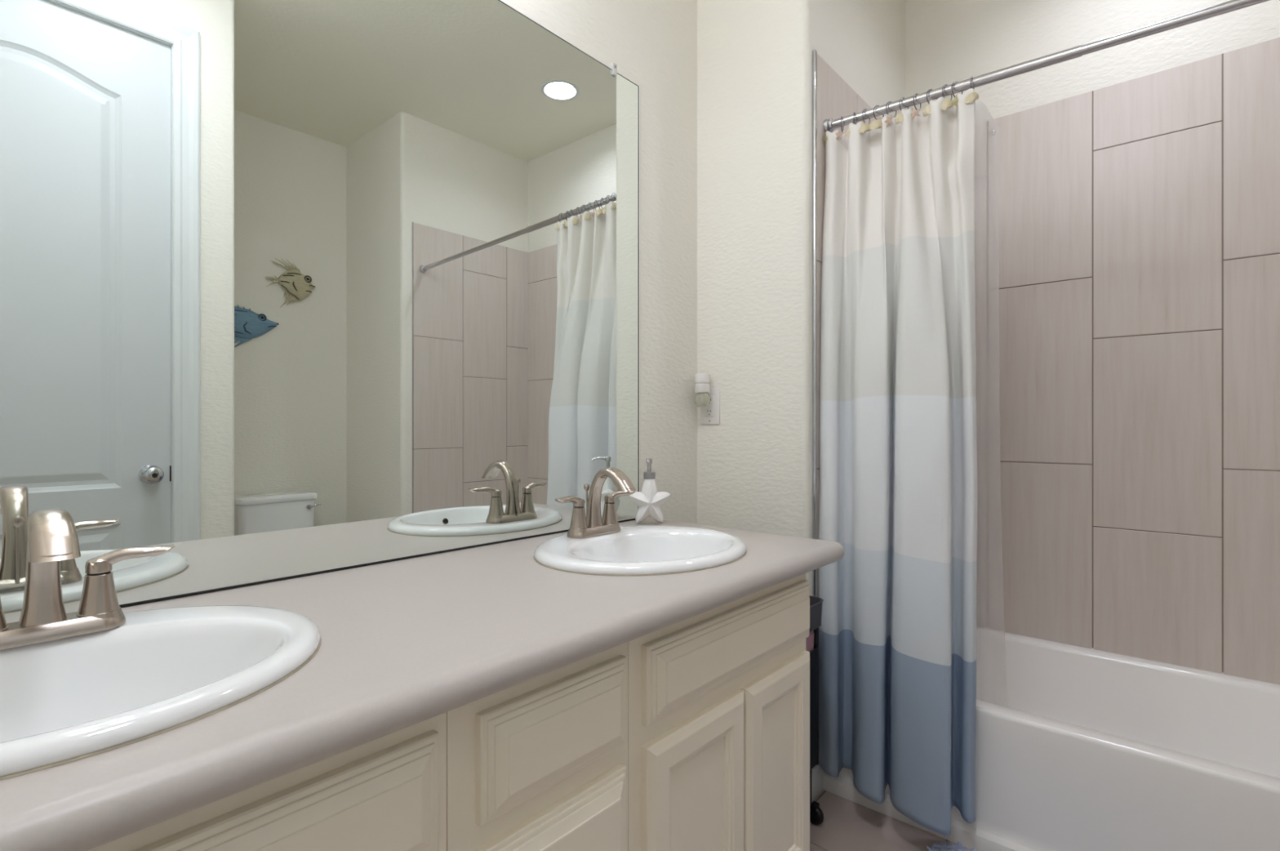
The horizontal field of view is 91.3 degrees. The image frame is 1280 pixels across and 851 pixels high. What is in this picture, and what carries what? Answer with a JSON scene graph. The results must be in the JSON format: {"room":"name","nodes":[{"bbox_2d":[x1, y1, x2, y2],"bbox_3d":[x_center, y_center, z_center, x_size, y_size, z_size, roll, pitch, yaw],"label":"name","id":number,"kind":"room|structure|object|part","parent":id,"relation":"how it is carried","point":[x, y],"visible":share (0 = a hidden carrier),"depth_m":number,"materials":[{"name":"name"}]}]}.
{"room":"bathroom","nodes":[
{"label":"bathroom","id":0,"kind":"room"},
{"bbox_2d":[500,0,697,524],"bbox_3d":[-0.533,-0.292,1.324,0.120,2.744,2.052,0,0,41],"label":"wall","id":1,"kind":"structure","parent":0,"point":[652,44],"depth_m":1.93,"materials":[{"name":"white paint"}]},
{"bbox_2d":[0,0,639,622],"bbox_3d":[-0.539,-0.368,1.214,0.015,1.282,1.630,0,0,41],"label":"wall mirror","id":2,"kind":"object","parent":1,"relation":"attached to","point":[289,289],"visible":0.97,"depth_m":1.14,"materials":[{"name":"silver mirror"}]},
{"bbox_2d":[697,0,906,595],"bbox_3d":[0.605,-0.292,2.329,0.508,2.744,0.959,0,0,41],"label":"wall","id":3,"kind":"structure","parent":0,"point":[754,57],"depth_m":1.92,"materials":[{"name":"white paint"}]},
{"bbox_2d":[701,387,719,423],"bbox_3d":[0.226,-0.062,2.018,0.073,0.116,0.009,0,0,41],"label":"wall outlet","id":4,"kind":"object","parent":3,"relation":"attached to","point":[710,414],"visible":0.68,"depth_m":2.01,"materials":[{"name":"white plastic"}]},
{"bbox_2d":[694,373,710,406],"bbox_3d":[0.200,-0.113,1.999,0.049,0.104,0.052,0,0,41],"label":"air freshener","id":5,"kind":"object","parent":4,"relation":"attached to","point":[702,380],"visible":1,"depth_m":1.98,"materials":[{"name":"white plastic"}]},
{"bbox_2d":[694,392,710,406],"bbox_3d":[0.200,-0.082,1.999,0.048,0.044,0.048,0,0,41],"label":"oil bottle","id":6,"kind":"object","parent":5,"relation":"on","point":[701,399],"depth_m":1.98,"materials":[{"name":"clear plastic"}]},
{"bbox_2d":[705,395,714,416],"bbox_3d":[0.224,-0.062,2.016,0.035,0.068,0.004,0,0,41],"label":"receptacle","id":7,"kind":"object","parent":4,"relation":"attached to","point":[709,410],"depth_m":2.01,"materials":[{"name":"white plastic"}]},
{"bbox_2d":[812,49,816,631],"bbox_3d":[0.509,-0.182,1.826,0.010,1.822,0.012,0,0,41],"label":"trim","id":8,"kind":"structure","parent":3,"relation":"attached to","point":[814,51],"depth_m":1.82,"materials":[{"name":"silver metal"}]},
{"bbox_2d":[811,764,822,800],"bbox_3d":[0.361,1.038,1.950,0.402,0.083,0.093,0,0,41],"label":"baseboard","id":9,"kind":"structure","parent":3,"relation":"attached to","point":[816,771],"depth_m":1.82,"materials":[{"name":"white paint"}]},
{"bbox_2d":[816,53,882,596],"bbox_3d":[0.771,-0.180,2.128,0.008,1.818,0.787,0,0,41],"label":"wall tiles","id":10,"kind":"structure","parent":3,"relation":"attached to","point":[835,99],"depth_m":1.85,"materials":[{"name":"beige tile"}]},
{"bbox_2d":[823,0,1270,132],"bbox_3d":[1.135,-0.872,1.375,1.529,0.090,0.042,0,0,41],"label":"shower rod","id":11,"kind":"object","parent":10,"relation":"attached to","point":[1230,6],"visible":0.89,"depth_m":1.50,"materials":[{"name":"grey metal"}]},
{"bbox_2d":[822,120,832,145],"bbox_3d":[0.568,-0.872,1.865,0.046,0.079,0.033,0,0,-29],"label":"curtain hook","id":12,"kind":"object","parent":11,"relation":"hanging from","point":[826,136],"visible":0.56,"depth_m":1.85,"materials":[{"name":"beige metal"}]},
{"bbox_2d":[835,115,844,139],"bbox_3d":[0.587,-0.871,1.846,0.031,0.078,0.049,0,0,12],"label":"curtain hook","id":13,"kind":"object","parent":11,"relation":"hanging from","point":[839,134],"visible":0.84,"depth_m":1.83,"materials":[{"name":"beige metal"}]},
{"bbox_2d":[844,111,856,136],"bbox_3d":[0.621,-0.870,1.819,0.039,0.078,0.052,0,0,41],"label":"curtain hook","id":14,"kind":"object","parent":11,"relation":"hanging from","point":[847,133],"visible":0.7,"depth_m":1.80,"materials":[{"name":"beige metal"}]},
{"bbox_2d":[858,108,870,133],"bbox_3d":[0.648,-0.869,1.796,0.039,0.079,0.053,0,0,41],"label":"curtain hook","id":15,"kind":"object","parent":11,"relation":"hanging from","point":[864,127],"visible":0.9,"depth_m":1.78,"materials":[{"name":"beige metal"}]},
{"bbox_2d":[869,105,884,130],"bbox_3d":[0.674,-0.868,1.773,0.039,0.079,0.052,0,0,41],"label":"curtain hook","id":16,"kind":"object","parent":11,"relation":"hanging from","point":[876,124],"visible":0.81,"depth_m":1.76,"materials":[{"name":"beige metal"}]},
{"bbox_2d":[884,101,896,128],"bbox_3d":[0.704,-0.866,1.743,0.049,0.079,0.030,0,0,-18],"label":"curtain hook","id":17,"kind":"object","parent":11,"relation":"hanging from","point":[888,120],"visible":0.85,"depth_m":1.74,"materials":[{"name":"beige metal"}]},
{"bbox_2d":[987,129,995,136],"bbox_3d":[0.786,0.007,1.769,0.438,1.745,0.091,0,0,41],"label":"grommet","id":18,"kind":"object","parent":17,"relation":"hanging from","point":[990,131],"visible":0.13,"depth_m":1.62,"materials":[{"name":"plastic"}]},
{"bbox_2d":[818,88,977,835],"bbox_3d":[0.673,0.062,1.691,0.418,1.867,0.185,0,0,41],"label":"shower curtain","id":19,"kind":"object","parent":11,"relation":"hanging from","point":[898,446],"visible":0.96,"depth_m":1.65,"materials":[{"name":"fabric"}]},
{"bbox_2d":[894,97,908,124],"bbox_3d":[0.728,-0.865,1.726,0.039,0.078,0.052,0,0,41],"label":"curtain hook","id":20,"kind":"object","parent":11,"relation":"hanging from","point":[900,117],"visible":0.71,"depth_m":1.71,"materials":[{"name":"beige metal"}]},
{"bbox_2d":[911,93,920,119],"bbox_3d":[0.756,-0.864,1.699,0.048,0.079,0.031,0,0,-23],"label":"curtain hook","id":21,"kind":"object","parent":11,"relation":"hanging from","point":[915,113],"visible":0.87,"depth_m":1.69,"materials":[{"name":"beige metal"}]},
{"bbox_2d":[922,88,937,116],"bbox_3d":[0.782,-0.863,1.677,0.039,0.078,0.051,0,0,41],"label":"curtain hook","id":22,"kind":"object","parent":11,"relation":"hanging from","point":[926,111],"visible":0.71,"depth_m":1.67,"materials":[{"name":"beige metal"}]},
{"bbox_2d":[941,84,953,110],"bbox_3d":[0.811,-0.862,1.653,0.039,0.079,0.052,0,0,41],"label":"curtain hook","id":23,"kind":"object","parent":11,"relation":"hanging from","point":[946,104],"visible":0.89,"depth_m":1.64,"materials":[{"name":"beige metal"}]},
{"bbox_2d":[949,81,962,107],"bbox_3d":[0.833,-0.861,1.630,0.048,0.078,0.031,0,0,-20],"label":"curtain hook","id":24,"kind":"object","parent":11,"relation":"hanging from","point":[955,100],"visible":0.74,"depth_m":1.62,"materials":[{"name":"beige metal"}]},
{"bbox_2d":[964,75,978,103],"bbox_3d":[0.857,-0.860,1.613,0.039,0.078,0.053,0,0,41],"label":"curtain hook","id":25,"kind":"object","parent":11,"relation":"hanging from","point":[971,97],"visible":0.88,"depth_m":1.59,"materials":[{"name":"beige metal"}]},
{"bbox_2d":[809,789,970,850],"bbox_3d":[0.803,1.130,0.793,2.829,0.100,3.011,0,0,41],"label":"floor","id":26,"kind":"structure","parent":0,"point":[847,824],"depth_m":1.66,"materials":[{"name":"tile"}]},
{"bbox_2d":[88,711,446,850],"bbox_3d":[-0.632,0.700,0.687,0.566,0.760,0.629,0,0,41],"label":"vanity cabinet","id":27,"kind":"object","parent":26,"relation":"on","point":[388,792],"visible":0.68,"depth_m":0.64,"materials":[{"name":"beige paint"}]},
{"bbox_2d":[446,641,627,850],"bbox_3d":[-0.317,0.700,1.046,0.566,0.760,0.325,0,0,41],"label":"vanity cabinet","id":28,"kind":"object","parent":26,"relation":"on","point":[540,762],"visible":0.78,"depth_m":0.85,"materials":[{"name":"beige paint"}]},
{"bbox_3d":[-0.108,0.430,0.878,0.029,0.138,0.268,0,0,41],"label":"drawer","id":29,"kind":"part","parent":28,"relation":"part of","materials":[{"name":"beige paint"}]},
{"bbox_3d":[-0.108,0.638,0.878,0.029,0.212,0.268,0,0,41],"label":"drawer","id":30,"kind":"part","parent":28,"relation":"part of","materials":[{"name":"beige paint"}]},
{"bbox_2d":[627,573,809,850],"bbox_3d":[-0.005,0.700,1.402,0.566,0.760,0.619,0,0,41],"label":"vanity cabinet","id":31,"kind":"object","parent":26,"relation":"on","point":[718,698],"visible":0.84,"depth_m":1.19,"materials":[{"name":"beige paint"}]},
{"bbox_2d":[0,517,844,850],"bbox_3d":[-0.299,0.296,1.037,0.608,0.045,1.683,0,0,41],"label":"countertop","id":32,"kind":"structure","parent":31,"relation":"on","point":[408,642],"depth_m":0.76,"materials":[{"name":"beige laminate"}]},
{"bbox_2d":[0,508,174,649],"bbox_3d":[-0.712,0.175,0.748,0.182,0.158,0.193,0,0,-2],"label":"faucet","id":33,"kind":"object","parent":32,"relation":"on","point":[52,535],"visible":1,"depth_m":0.74,"materials":[{"name":"silver metal"}]},
{"bbox_3d":[-0.752,0.218,0.715,0.051,0.062,0.051,0,0,41],"label":"handle","id":34,"kind":"part","parent":33,"relation":"part of","materials":[{"name":"silver metal"}]},
{"bbox_3d":[-0.680,0.169,0.721,0.143,0.146,0.045,0,0,41],"label":"spout","id":35,"kind":"part","parent":33,"relation":"part of","materials":[{"name":"silver metal"}]},
{"bbox_3d":[-0.718,0.244,0.754,0.055,0.018,0.155,0,0,41],"label":"plate","id":36,"kind":"part","parent":33,"relation":"part of","materials":[{"name":"silver metal"}]},
{"bbox_3d":[-0.684,0.218,0.792,0.051,0.062,0.051,0,0,41],"label":"handle","id":37,"kind":"part","parent":33,"relation":"part of","materials":[{"name":"silver metal"}]},
{"bbox_3d":[-0.661,0.172,0.813,0.090,0.027,0.026,0,0,-42],"label":"lever","id":38,"kind":"part","parent":33,"relation":"part of","materials":[{"name":"silver metal"}]},
{"bbox_2d":[0,604,321,779],"bbox_3d":[-0.613,0.333,0.666,0.432,0.160,0.496,0,0,41],"label":"oval sink","id":39,"kind":"object","parent":32,"relation":"in","point":[63,700],"visible":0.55,"depth_m":0.75,"materials":[{"name":"white ceramic"}]},
{"bbox_2d":[555,466,636,537],"bbox_3d":[-0.100,0.175,1.466,0.182,0.158,0.193,0,0,-2],"label":"faucet","id":40,"kind":"object","parent":32,"relation":"on","point":[593,524],"visible":1,"depth_m":1.45,"materials":[{"name":"silver metal"}]},
{"bbox_3d":[-0.158,0.172,1.407,0.026,0.027,0.090,0,0,34],"label":"lever","id":41,"kind":"part","parent":40,"relation":"part of","materials":[{"name":"silver metal"}]},
{"bbox_3d":[-0.140,0.218,1.434,0.051,0.062,0.051,0,0,41],"label":"handle","id":42,"kind":"part","parent":40,"relation":"part of","materials":[{"name":"silver metal"}]},
{"bbox_3d":[-0.126,0.190,1.489,0.016,0.102,0.016,0,0,41],"label":"lift rod","id":43,"kind":"part","parent":40,"relation":"part of","materials":[{"name":"silver metal"}]},
{"bbox_3d":[-0.107,0.244,1.472,0.055,0.018,0.155,0,0,41],"label":"plate","id":44,"kind":"part","parent":40,"relation":"part of","materials":[{"name":"silver metal"}]},
{"bbox_3d":[-0.073,0.218,1.511,0.051,0.062,0.051,0,0,41],"label":"handle","id":45,"kind":"part","parent":40,"relation":"part of","materials":[{"name":"silver metal"}]},
{"bbox_3d":[-0.069,0.169,1.439,0.143,0.146,0.045,0,0,41],"label":"spout","id":46,"kind":"part","parent":40,"relation":"part of","materials":[{"name":"silver metal"}]},
{"bbox_3d":[-0.049,0.172,1.532,0.090,0.027,0.026,0,0,-42],"label":"lever","id":47,"kind":"part","parent":40,"relation":"part of","materials":[{"name":"silver metal"}]},
{"bbox_2d":[533,524,746,576],"bbox_3d":[0.005,0.333,1.373,0.432,0.160,0.496,0,0,41],"label":"oval sink","id":48,"kind":"object","parent":32,"relation":"in","point":[649,549],"visible":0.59,"depth_m":1.41,"materials":[{"name":"white ceramic"}]},
{"bbox_2d":[628,457,670,522],"bbox_3d":[0.026,0.181,1.741,0.106,0.180,0.079,0,0,-31],"label":"soap dispenser","id":49,"kind":"object","parent":32,"relation":"on","point":[649,500],"visible":1,"depth_m":1.72,"materials":[{"name":"white ceramic"}]},
{"bbox_3d":[0.107,0.767,1.131,0.020,0.482,0.296,0,0,41],"label":"door","id":50,"kind":"part","parent":31,"relation":"part of","materials":[{"name":"beige paint"}]},
{"bbox_3d":[0.204,0.425,1.234,0.029,0.130,0.579,0,0,41],"label":"false drawer","id":51,"kind":"part","parent":31,"relation":"part of","materials":[{"name":"beige paint"}]},
{"bbox_3d":[0.301,0.767,1.353,0.020,0.482,0.278,0,0,41],"label":"door","id":52,"kind":"part","parent":31,"relation":"part of","materials":[{"name":"beige paint"}]},
{"bbox_2d":[808,595,823,824],"bbox_3d":[0.305,0.777,1.786,0.421,0.606,0.160,0,0,41],"label":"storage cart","id":53,"kind":"object","parent":26,"relation":"on","point":[816,815],"visible":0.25,"depth_m":1.68,"materials":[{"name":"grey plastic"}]},
{"bbox_2d":[805,631,813,651],"bbox_3d":[0.348,0.731,1.750,0.253,0.356,0.122,0,0,41],"label":"folded towel","id":54,"kind":"object","parent":53,"relation":"in","point":[810,639],"visible":0.04,"depth_m":1.69,"materials":[{"name":"pink fabric"}]},
{"bbox_2d":[809,646,817,769],"bbox_3d":[0.305,0.763,1.786,0.386,0.322,0.140,0,0,41],"label":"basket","id":55,"kind":"object","parent":53,"relation":"on","point":[813,653],"depth_m":1.68,"materials":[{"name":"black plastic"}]},
{"bbox_2d":[808,595,823,631],"bbox_3d":[0.305,0.509,1.786,0.412,0.071,0.160,0,0,41],"label":"tray","id":56,"kind":"object","parent":53,"relation":"on","point":[815,602],"depth_m":1.67,"materials":[{"name":"grey plastic"}]},
{"bbox_2d":[926,839,975,850],"bbox_3d":[0.761,1.066,1.200,0.562,0.026,0.657,0,0,41],"label":"bath mat","id":57,"kind":"object","parent":26,"relation":"on","point":[942,846],"visible":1,"depth_m":1.57,"materials":[{"name":"blue"}]},
{"bbox_2d":[822,626,1279,850],"bbox_3d":[1.366,0.901,1.640,1.542,0.357,0.753,0,0,41],"label":"bathtub","id":58,"kind":"object","parent":26,"relation":"on","point":[1077,748],"visible":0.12,"depth_m":1.58,"materials":[{"name":"white ceramic"}]},
{"bbox_2d":[976,626,1279,786],"bbox_3d":[1.378,0.876,1.654,1.542,0.298,0.716,0,0,41],"label":"basin","id":59,"kind":"object","parent":58,"relation":"in","point":[1050,713],"depth_m":1.79,"materials":[{"name":"white ceramic"}]},
{"bbox_2d":[906,0,1279,124],"bbox_3d":[1.946,-0.292,1.714,2.320,2.744,0.120,0,0,41],"label":"wall","id":60,"kind":"structure","parent":0,"point":[948,42],"depth_m":2.12,"materials":[{"name":"white paint"}]},
{"bbox_2d":[974,37,1279,684],"bbox_3d":[1.612,-0.180,1.921,1.546,1.818,0.008,0,0,41],"label":"tiled wall","id":61,"kind":"structure","parent":60,"relation":"attached to","point":[1127,233],"depth_m":1.96,"materials":[{"name":"beige tile"}]}
]}

